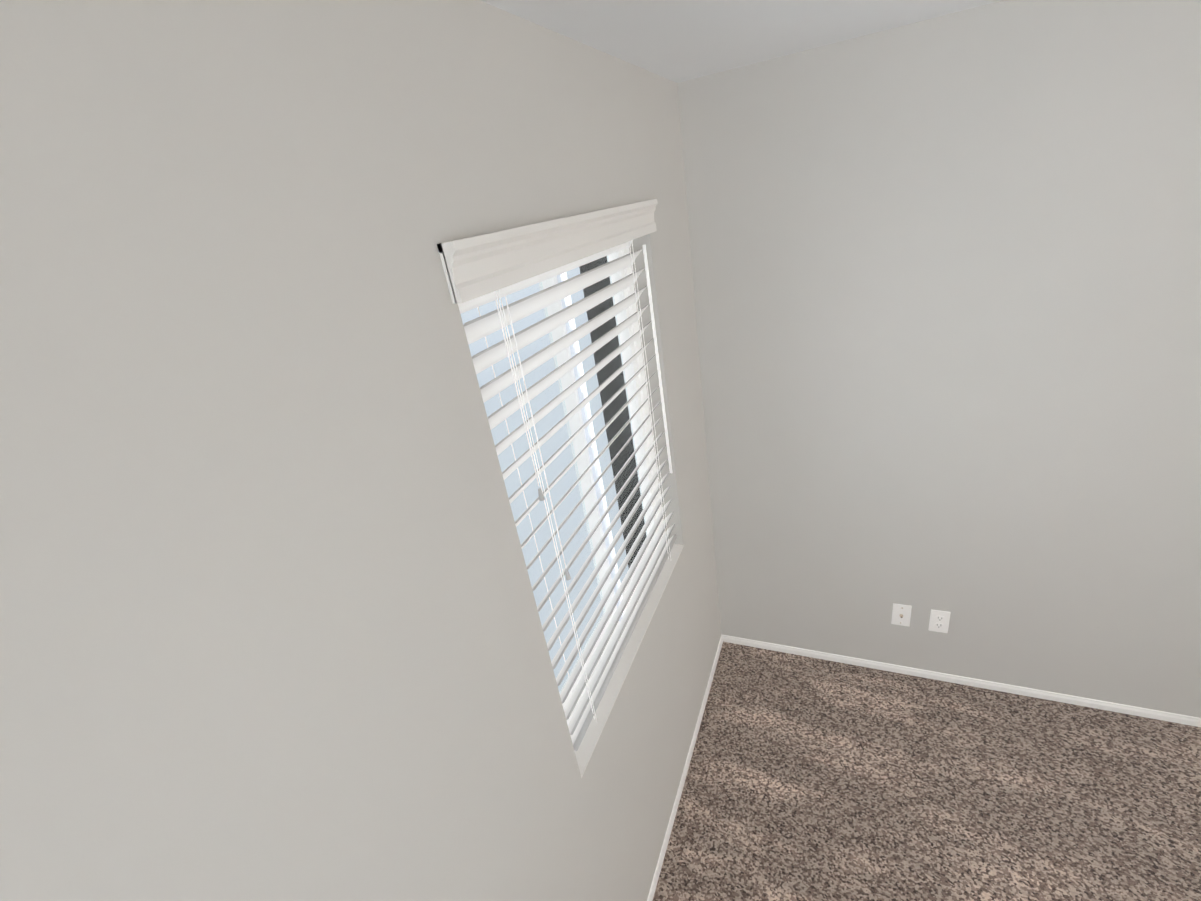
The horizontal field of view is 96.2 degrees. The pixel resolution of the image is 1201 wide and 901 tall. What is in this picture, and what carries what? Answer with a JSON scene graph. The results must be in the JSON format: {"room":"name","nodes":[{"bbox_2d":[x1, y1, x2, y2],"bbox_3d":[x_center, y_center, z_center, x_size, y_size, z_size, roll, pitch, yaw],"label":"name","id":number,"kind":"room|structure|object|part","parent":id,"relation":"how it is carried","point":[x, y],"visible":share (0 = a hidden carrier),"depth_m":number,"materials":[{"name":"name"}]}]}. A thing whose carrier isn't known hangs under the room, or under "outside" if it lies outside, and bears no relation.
{"room":"empty bedroom","nodes":[
{"label":"empty bedroom","id":0,"kind":"room"},
{"bbox_2d":[0,0,720,900],"bbox_3d":[-0.244,0.599,0.992,0.140,2.440,3.240,2,27,24],"label":"wall","id":1,"kind":"structure","parent":0,"point":[270,626],"depth_m":0.59,"materials":[{"name":"beige paint"}]},
{"bbox_2d":[458,240,677,751],"bbox_3d":[-0.021,0.034,1.442,0.114,1.190,0.940,2,27,24],"label":"window blinds","id":2,"kind":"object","parent":1,"relation":"in","point":[605,646],"depth_m":1.38,"materials":[{"name":"white plastic"}]},
{"bbox_3d":[-0.012,0.028,1.453,0.008,1.100,0.022,2,27,24],"label":"back window meeting rail","id":3,"kind":"part","parent":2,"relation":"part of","materials":[{"name":"white plastic"}]},
{"bbox_2d":[575,544,683,777],"bbox_3d":[0.103,0.566,1.673,0.070,0.006,0.940,2,27,24],"label":"window sill","id":4,"kind":"structure","parent":1,"relation":"attached to","point":[584,751],"depth_m":1.55,"materials":[{"name":"white paint"}]},
{"bbox_2d":[647,636,722,900],"bbox_3d":[0.007,1.677,1.460,0.008,0.040,3.214,2,27,24],"label":"baseboard","id":5,"kind":"structure","parent":1,"relation":"attached to","point":[670,824],"depth_m":2.12,"materials":[{"name":"white"}]},
{"bbox_2d":[480,0,1002,82],"bbox_3d":[1.355,-0.472,-0.345,4.080,0.100,3.520,2,27,24],"label":"ceiling","id":6,"kind":"structure","parent":0,"point":[677,41],"depth_m":1.24,"materials":[{"name":"white paint"}]},
{"bbox_2d":[653,642,1200,900],"bbox_3d":[1.745,1.806,0.709,4.080,0.100,3.520,2,27,24],"label":"floor","id":7,"kind":"structure","parent":0,"point":[811,779],"depth_m":1.96,"materials":[{"name":"carpet"}]},
{"bbox_2d":[677,0,1200,717],"bbox_3d":[2.197,-0.079,1.553,4.080,2.440,0.140,2,27,24],"label":"wall","id":8,"kind":"structure","parent":0,"point":[947,284],"depth_m":1.80,"materials":[{"name":"beige paint"}]},
{"bbox_2d":[891,603,911,626],"bbox_3d":[1.292,0.710,2.313,0.070,0.115,0.017,2,27,24],"label":"outlet","id":9,"kind":"object","parent":8,"relation":"attached to","point":[901,614],"visible":1,"depth_m":2.31,"materials":[{"name":"white plastic"}]},
{"bbox_2d":[928,609,950,632],"bbox_3d":[1.422,0.718,2.262,0.070,0.115,0.008,2,27,24],"label":"electrical outlet","id":10,"kind":"object","parent":8,"relation":"attached to","point":[939,621],"visible":1,"depth_m":2.26,"materials":[{"name":"white plastic"}]},
{"bbox_2d":[721,634,1200,726],"bbox_3d":[2.353,1.030,1.992,3.800,0.040,0.008,2,27,24],"label":"baseboard","id":11,"kind":"structure","parent":8,"relation":"attached to","point":[1105,705],"depth_m":2.31,"materials":[{"name":"white"}]},
{"label":"outside","id":12,"kind":"structure","parent":0,"visible":0},
{"bbox_2d":[461,267,628,691],"bbox_3d":[-1.375,-0.058,2.154,14.800,9.000,9.640,2,27,24],"label":"sky","id":13,"kind":"structure","parent":12,"point":[516,482],"depth_m":5.93,"materials":[{"name":"white"}]},
{"bbox_3d":[-0.077,-0.480,1.200,0.056,0.041,0.898,2,27,24],"label":"rails","id":14,"kind":"object","parent":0,"visible":0},
{"bbox_2d":[477,290,596,721],"bbox_3d":[-0.110,0.189,1.146,0.029,1.114,0.073,-27,29,-32],"label":"blind cord","id":15,"kind":"object","parent":14,"relation":"hanging from","point":[496,290],"depth_m":1.05,"materials":[{"name":"white fabric"}]},
{"bbox_2d":[538,488,544,500],"bbox_3d":[-0.118,0.085,1.060,0.011,0.026,0.012,2,27,24],"label":"tassel","id":16,"kind":"object","parent":15,"relation":"hanging from","point":[542,498],"depth_m":1.06,"materials":[{"name":"grey plastic"}]},
{"bbox_2d":[565,569,570,579],"bbox_3d":[-0.072,0.269,1.175,0.011,0.026,0.012,2,27,24],"label":"tassel","id":17,"kind":"object","parent":15,"relation":"hanging from","point":[567,574],"depth_m":1.17,"materials":[{"name":"grey plastic"}]},
{"bbox_2d":[437,199,657,303],"bbox_3d":[-0.045,-0.470,1.180,0.065,0.085,0.964,2,27,24],"label":"blind valance","id":18,"kind":"object","parent":14,"relation":"attached to","point":[474,267],"visible":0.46,"depth_m":0.97,"materials":[{"name":"white"}]},
{"bbox_2d":[615,241,670,558],"bbox_3d":[0.141,-0.111,1.701,0.059,1.114,0.009,5,29,30],"label":"blind cord","id":19,"kind":"object","parent":14,"relation":"hanging from","point":[629,241],"depth_m":1.67,"materials":[{"name":"white fabric"}]},
{"bbox_2d":[642,245,671,472],"bbox_3d":[0.183,-0.255,1.689,0.009,0.738,0.016,-22,27,-24],"label":"blind wand","id":20,"kind":"object","parent":14,"relation":"hanging from","point":[656,348],"depth_m":1.67,"materials":[{"name":"white plastic"}]}
]}

